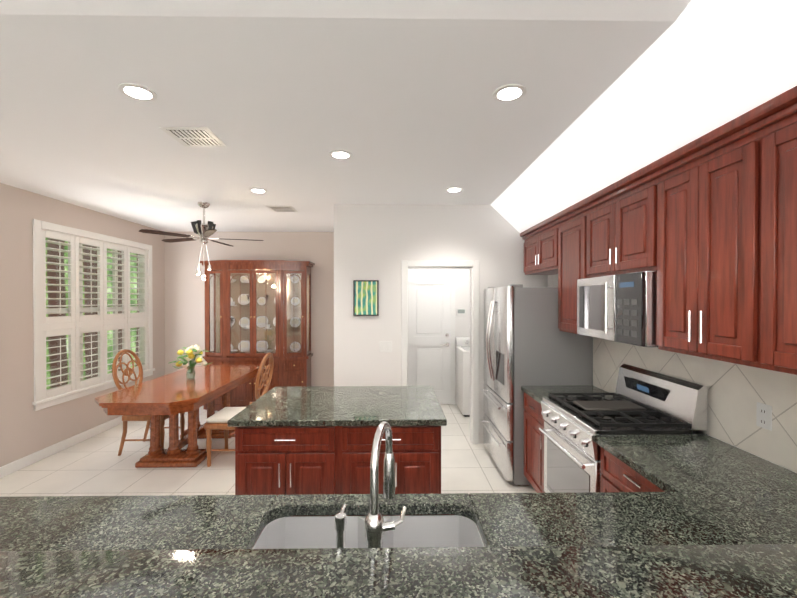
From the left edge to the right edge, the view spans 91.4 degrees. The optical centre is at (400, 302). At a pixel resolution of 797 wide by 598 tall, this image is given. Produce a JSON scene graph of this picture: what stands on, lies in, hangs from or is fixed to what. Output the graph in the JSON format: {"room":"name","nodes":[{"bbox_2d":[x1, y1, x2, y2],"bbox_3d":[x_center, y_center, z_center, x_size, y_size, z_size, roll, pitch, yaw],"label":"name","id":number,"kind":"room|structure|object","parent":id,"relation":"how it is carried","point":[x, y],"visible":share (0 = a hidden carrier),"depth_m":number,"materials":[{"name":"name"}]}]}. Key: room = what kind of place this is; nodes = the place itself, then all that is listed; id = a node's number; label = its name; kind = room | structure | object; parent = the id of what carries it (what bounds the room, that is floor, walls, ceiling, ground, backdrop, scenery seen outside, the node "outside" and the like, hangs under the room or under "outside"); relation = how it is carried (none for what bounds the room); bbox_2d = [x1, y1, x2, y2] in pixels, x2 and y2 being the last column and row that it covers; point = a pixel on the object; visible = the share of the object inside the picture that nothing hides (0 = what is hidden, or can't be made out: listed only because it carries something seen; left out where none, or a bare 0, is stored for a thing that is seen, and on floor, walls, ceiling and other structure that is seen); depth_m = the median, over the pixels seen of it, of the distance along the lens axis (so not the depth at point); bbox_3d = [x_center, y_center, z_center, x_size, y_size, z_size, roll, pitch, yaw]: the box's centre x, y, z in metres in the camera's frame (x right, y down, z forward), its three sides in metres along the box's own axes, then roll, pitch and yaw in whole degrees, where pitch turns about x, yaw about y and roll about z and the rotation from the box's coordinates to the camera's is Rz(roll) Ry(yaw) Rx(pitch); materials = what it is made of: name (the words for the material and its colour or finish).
{"room":"kitchen","nodes":[
{"label":"kitchen","id":0,"kind":"room"},
{"bbox_2d":[0,404,536,496],"bbox_3d":[-0.972,1.670,1.418,5.660,0.060,9.690,0,0,-1],"label":"floor","id":1,"kind":"structure","parent":0,"point":[96,465],"depth_m":3.75,"materials":[{"name":"tile"}]},
{"bbox_2d":[112,349,184,455],"bbox_3d":[-2.794,1.069,4.338,0.580,1.105,0.470,0,0,-1],"label":"chair","id":2,"kind":"object","parent":1,"relation":"on","point":[127,418],"visible":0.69,"depth_m":4.17,"materials":[{"name":"brown wood"}]},
{"bbox_2d":[95,365,258,467],"bbox_3d":[-2.314,1.238,4.371,0.940,0.760,2.000,0,0,-1],"label":"dining table","id":3,"kind":"object","parent":1,"relation":"on","point":[173,395],"visible":0.81,"depth_m":3.93,"materials":[{"name":"brown wood"}]},
{"bbox_2d":[169,345,212,377],"bbox_3d":[-2.340,0.664,4.378,0.394,0.386,0.420,0,0,-1],"label":"vase","id":4,"kind":"object","parent":3,"relation":"on","point":[192,352],"visible":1,"depth_m":4.36,"materials":[{"name":"green plant"}]},
{"bbox_2d":[203,356,235,410],"bbox_3d":[-2.725,1.226,5.978,0.445,0.761,0.465,0,0,-1],"label":"base cabinet","id":5,"kind":"object","parent":1,"relation":"on","point":[217,360],"depth_m":5.78,"materials":[{"name":"brown wood"}]},
{"bbox_2d":[204,353,273,466],"bbox_3d":[-1.645,1.071,4.064,0.580,1.105,0.470,0,0,-1],"label":"chair","id":6,"kind":"object","parent":1,"relation":"on","point":[218,420],"visible":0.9,"depth_m":3.91,"materials":[{"name":"brown wood"}]},
{"bbox_2d":[232,356,279,406],"bbox_3d":[-2.183,1.226,5.986,0.750,0.761,0.465,0,0,-1],"label":"base cabinet","id":7,"kind":"object","parent":1,"relation":"on","point":[242,395],"depth_m":5.76,"materials":[{"name":"brown wood"}]},
{"bbox_2d":[280,356,311,385],"bbox_3d":[-1.640,1.226,5.994,0.445,0.761,0.465,0,0,-1],"label":"base cabinet","id":8,"kind":"object","parent":1,"relation":"on","point":[294,370],"depth_m":5.83,"materials":[{"name":"brown wood"}]},
{"bbox_2d":[231,426,440,495],"bbox_3d":[-0.398,1.199,2.904,1.310,0.860,0.918,0,0,-1],"label":"kitchen island","id":9,"kind":"object","parent":1,"relation":"on","point":[294,440],"depth_m":2.47,"materials":[{"name":"wood"}]},
{"bbox_2d":[227,386,446,425],"bbox_3d":[-0.398,0.749,2.910,1.370,0.040,0.960,0,0,-1],"label":"island countertop","id":10,"kind":"structure","parent":9,"relation":"on","point":[282,405],"depth_m":2.72,"materials":[{"name":"green stone"}]},
{"bbox_2d":[456,337,469,416],"bbox_3d":[1.206,1.072,5.796,0.660,1.070,0.650,0,0,-1],"label":"washer","id":11,"kind":"object","parent":1,"relation":"on","point":[463,374],"visible":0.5,"depth_m":5.55,"materials":[{"name":"white metal"}]},
{"bbox_2d":[480,284,592,485],"bbox_3d":[1.279,0.727,3.878,0.828,1.790,0.911,0,0,-1],"label":"fridge","id":12,"kind":"object","parent":1,"relation":"on","point":[527,342],"visible":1,"depth_m":3.42,"materials":[{"name":"grey metal"}]},
{"bbox_2d":[524,393,631,492],"bbox_3d":[1.391,1.197,3.169,0.615,0.860,0.503,0,0,-1],"label":"base cabinet","id":13,"kind":"object","parent":1,"relation":"on","point":[533,418],"depth_m":3.15,"materials":[{"name":"red wood"}]},
{"bbox_2d":[0,541,796,597],"bbox_3d":[-0.316,0.566,0.529,4.126,0.040,0.670,0,0,-1],"label":"countertop","id":14,"kind":"structure","parent":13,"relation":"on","point":[541,569],"depth_m":0.79,"materials":[{"name":"green stone"}]},
{"bbox_2d":[521,385,612,404],"bbox_3d":[1.381,0.747,3.165,0.635,0.040,0.503,0,0,-1],"label":"countertop","id":15,"kind":"structure","parent":13,"relation":"on","point":[537,393],"depth_m":3.23,"materials":[{"name":"green stone"}]},
{"bbox_2d":[539,364,707,492],"bbox_3d":[1.362,1.044,2.532,0.681,1.175,0.754,0,0,-1],"label":"range","id":16,"kind":"object","parent":1,"relation":"on","point":[642,402],"visible":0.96,"depth_m":2.40,"materials":[{"name":"silver metal"}]},
{"bbox_2d":[599,445,655,488],"bbox_3d":[1.410,1.207,1.828,0.615,0.860,0.647,0,0,-1],"label":"base cabinet","id":17,"kind":"object","parent":1,"relation":"on","point":[615,475],"depth_m":1.98,"materials":[{"name":"red wood"}]},
{"bbox_2d":[0,489,796,548],"bbox_3d":[-0.331,0.761,1.178,4.115,0.040,0.655,0,0,-1],"label":"countertop","id":18,"kind":"structure","parent":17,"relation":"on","point":[26,522],"depth_m":1.36,"materials":[{"name":"green stone"}]},
{"bbox_2d":[256,517,271,544],"bbox_3d":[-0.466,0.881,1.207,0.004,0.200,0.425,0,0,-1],"label":"sink","id":19,"kind":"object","parent":18,"relation":"in","point":[266,537],"depth_m":1.37,"materials":[{"name":"white ceramic"}]},
{"bbox_2d":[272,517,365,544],"bbox_3d":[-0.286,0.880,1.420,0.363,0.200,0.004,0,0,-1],"label":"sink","id":20,"kind":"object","parent":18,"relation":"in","point":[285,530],"depth_m":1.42,"materials":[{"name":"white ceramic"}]},
{"bbox_2d":[335,504,345,547],"bbox_3d":[-0.145,0.627,0.976,0.040,0.230,0.096,0,0,-1],"label":"soap dispenser","id":21,"kind":"object","parent":18,"relation":"on","point":[340,522],"visible":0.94,"depth_m":0.94,"materials":[{"name":"silver metal"}]},
{"bbox_2d":[365,421,406,547],"bbox_3d":[-0.039,0.529,1.022,0.110,0.425,0.208,0,0,-1],"label":"faucet","id":22,"kind":"object","parent":18,"relation":"on","point":[376,526],"visible":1,"depth_m":0.95,"materials":[{"name":"silver metal"}]},
{"bbox_2d":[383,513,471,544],"bbox_3d":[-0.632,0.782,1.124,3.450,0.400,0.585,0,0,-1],"label":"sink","id":23,"kind":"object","parent":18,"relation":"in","point":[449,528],"depth_m":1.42,"materials":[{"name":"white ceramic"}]},
{"bbox_2d":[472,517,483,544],"bbox_3d":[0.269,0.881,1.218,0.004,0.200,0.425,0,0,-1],"label":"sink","id":24,"kind":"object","parent":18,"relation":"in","point":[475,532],"depth_m":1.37,"materials":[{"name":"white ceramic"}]},
{"bbox_2d":[596,436,796,488],"bbox_3d":[1.400,0.756,1.838,0.635,0.040,0.619,0,0,-1],"label":"countertop","id":25,"kind":"structure","parent":17,"relation":"on","point":[694,462],"depth_m":1.79,"materials":[{"name":"green stone"}]},
{"bbox_2d":[0,0,690,231],"bbox_3d":[-0.972,-1.674,1.394,5.660,1.147,9.690,0,0,-1],"label":"ceiling","id":26,"kind":"structure","parent":0,"point":[281,100],"depth_m":2.08,"materials":[{"name":"white paint"}]},
{"bbox_2d":[118,83,156,100],"bbox_3d":[-1.371,-1.101,2.037,0.168,0.008,0.168,0,0,-10],"label":"recessed light","id":27,"kind":"object","parent":26,"relation":"in","point":[136,91],"depth_m":2.02,"materials":[{"name":"white"}]},
{"bbox_2d":[159,127,226,146],"bbox_3d":[-1.369,-1.102,2.597,0.300,0.014,0.300,0,0,-1],"label":"ceiling vent","id":28,"kind":"object","parent":26,"relation":"in","point":[196,136],"depth_m":2.57,"materials":[{"name":"white metal"}]},
{"bbox_2d":[139,202,262,279],"bbox_3d":[-2.195,-0.690,4.420,1.214,0.866,1.179,0,0,-1],"label":"ceiling fan","id":29,"kind":"object","parent":26,"relation":"hanging from","point":[203,231],"visible":1,"depth_m":4.34,"materials":[{"name":"silver metal"}]},
{"bbox_2d":[249,188,266,192],"bbox_3d":[-1.408,-1.114,3.867,0.168,0.008,0.168,0,0,-10],"label":"recessed light","id":30,"kind":"object","parent":26,"relation":"in","point":[256,190],"depth_m":3.85,"materials":[{"name":"white"}]},
{"bbox_2d":[266,206,296,211],"bbox_3d":[-1.408,-1.117,4.647,0.300,0.014,0.300,0,0,-1],"label":"ceiling vent","id":31,"kind":"object","parent":26,"relation":"in","point":[273,208],"depth_m":4.60,"materials":[{"name":"white metal"}]},
{"bbox_2d":[329,150,351,158],"bbox_3d":[-0.444,-1.107,2.911,0.168,0.008,0.168,0,0,-10],"label":"recessed light","id":32,"kind":"object","parent":26,"relation":"in","point":[338,154],"depth_m":2.89,"materials":[{"name":"white"}]},
{"bbox_2d":[446,187,462,191],"bbox_3d":[0.534,-1.114,3.835,0.168,0.008,0.168,0,0,-10],"label":"recessed light","id":33,"kind":"object","parent":26,"relation":"in","point":[452,189],"depth_m":3.81,"materials":[{"name":"white"}]},
{"bbox_2d":[493,84,525,101],"bbox_3d":[0.575,-1.101,2.045,0.168,0.008,0.168,0,0,-10],"label":"recessed light","id":34,"kind":"object","parent":26,"relation":"in","point":[509,92],"depth_m":2.03,"materials":[{"name":"white"}]},
{"bbox_2d":[0,183,795,472],"bbox_3d":[-0.972,-0.324,1.458,5.660,3.927,9.800,0,0,-1],"label":"wall","id":35,"kind":"structure","parent":0,"point":[380,242],"depth_m":4.45,"materials":[{"name":"beige paint"}]},
{"bbox_2d":[0,415,122,477],"bbox_3d":[-3.672,1.590,1.434,0.019,0.100,9.560,0,0,-1],"label":"baseboard","id":36,"kind":"structure","parent":35,"relation":"attached to","point":[16,465],"depth_m":4.17,"materials":[{"name":"white wood"}]},
{"bbox_2d":[32,219,154,410],"bbox_3d":[-3.770,0.119,4.902,0.165,1.950,1.960,0,0,-1],"label":"window","id":37,"kind":"structure","parent":35,"relation":"in","point":[39,403],"depth_m":4.60,"materials":[{"name":"white wood"}]},
{"bbox_2d":[41,230,147,397],"bbox_3d":[-3.750,0.109,4.902,0.084,1.750,1.736,0,0,-1],"label":"window shutters","id":38,"kind":"object","parent":37,"relation":"attached to","point":[73,324],"visible":0.92,"depth_m":4.68,"materials":[{"name":"white wood"}]},
{"bbox_2d":[353,280,378,315],"bbox_3d":[-0.388,-0.055,4.427,0.285,0.405,0.024,0,0,-1],"label":"picture frame","id":39,"kind":"object","parent":35,"relation":"attached to","point":[365,297],"visible":1,"depth_m":4.42,"materials":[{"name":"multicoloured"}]},
{"bbox_2d":[409,271,454,403],"bbox_3d":[0.456,0.555,6.113,0.830,2.100,0.078,0,0,-1],"label":"laundry door","id":40,"kind":"structure","parent":35,"relation":"in","point":[432,328],"depth_m":6.13,"materials":[{"name":"white wood"}]},
{"bbox_2d":[401,260,478,443],"bbox_3d":[0.459,0.567,4.507,0.890,2.100,0.138,0,0,-1],"label":"door frame","id":41,"kind":"structure","parent":35,"relation":"attached to","point":[472,266],"depth_m":4.44,"materials":[{"name":"white wood"}]},
{"bbox_2d":[456,308,465,315],"bbox_3d":[0.965,0.145,6.149,0.150,0.120,0.021,0,0,-1],"label":"thermostat","id":42,"kind":"object","parent":35,"relation":"attached to","point":[460,311],"visible":1,"depth_m":6.14,"materials":[{"name":"white plastic"}]},
{"bbox_2d":[520,218,555,274],"bbox_3d":[1.536,-0.518,3.869,0.326,0.421,0.908,0,0,-1],"label":"upper cabinet","id":43,"kind":"object","parent":35,"relation":"attached to","point":[540,243],"depth_m":3.82,"materials":[{"name":"brown wood"}]},
{"bbox_2d":[556,206,583,333],"bbox_3d":[1.546,-0.238,3.166,0.326,0.971,0.498,0,0,-1],"label":"upper cabinet","id":44,"kind":"object","parent":35,"relation":"attached to","point":[570,226],"depth_m":3.18,"materials":[{"name":"brown wood"}]},
{"bbox_2d":[584,170,651,277],"bbox_3d":[1.556,-0.451,2.524,0.326,0.536,0.778,0,0,-1],"label":"upper cabinet","id":45,"kind":"object","parent":35,"relation":"attached to","point":[618,223],"depth_m":2.47,"materials":[{"name":"brown wood"}]},
{"bbox_2d":[577,271,657,346],"bbox_3d":[1.504,0.033,2.527,0.430,0.423,0.770,0,0,-1],"label":"microwave","id":46,"kind":"object","parent":45,"relation":"attached to","point":[621,308],"visible":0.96,"depth_m":2.35,"materials":[{"name":"silver metal"}]},
{"bbox_2d":[652,130,735,362],"bbox_3d":[1.566,-0.228,1.801,0.326,0.971,0.668,0,0,-1],"label":"upper cabinet","id":47,"kind":"object","parent":35,"relation":"attached to","point":[704,226],"depth_m":1.84,"materials":[{"name":"brown wood"}]},
{"bbox_2d":[593,337,796,472],"bbox_3d":[1.722,0.484,2.161,0.012,0.500,2.525,0,0,-1],"label":"backsplash","id":48,"kind":"structure","parent":35,"relation":"attached to","point":[737,393],"depth_m":2.01,"materials":[{"name":"tile"}]},
{"bbox_2d":[756,402,771,430],"bbox_3d":[1.716,0.534,1.836,0.008,0.115,0.075,0,0,-1],"label":"electrical outlet plate","id":49,"kind":"object","parent":48,"relation":"attached to","point":[763,415],"visible":1,"depth_m":1.83,"materials":[{"name":"white plastic"}]},
{"bbox_2d":[732,94,796,374],"bbox_3d":[1.574,-0.224,1.236,0.326,0.971,0.738,0,0,-1],"label":"upper cabinet","id":50,"kind":"object","parent":35,"relation":"attached to","point":[766,146],"depth_m":1.49,"materials":[{"name":"brown wood"}]},
{"bbox_2d":[491,0,796,232],"bbox_3d":[1.421,-1.455,0.580,0.660,1.400,7.750,0,0,-1],"label":"wall","id":51,"kind":"structure","parent":0,"point":[696,69],"depth_m":1.77,"materials":[{"name":"white paint"}]},
{"label":"outside","id":52,"kind":"structure","parent":0,"visible":0},
{"bbox_2d":[45,238,139,388],"bbox_3d":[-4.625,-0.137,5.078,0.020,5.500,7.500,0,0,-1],"label":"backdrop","id":53,"kind":"structure","parent":52,"point":[53,344],"depth_m":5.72,"materials":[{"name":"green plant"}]}
]}

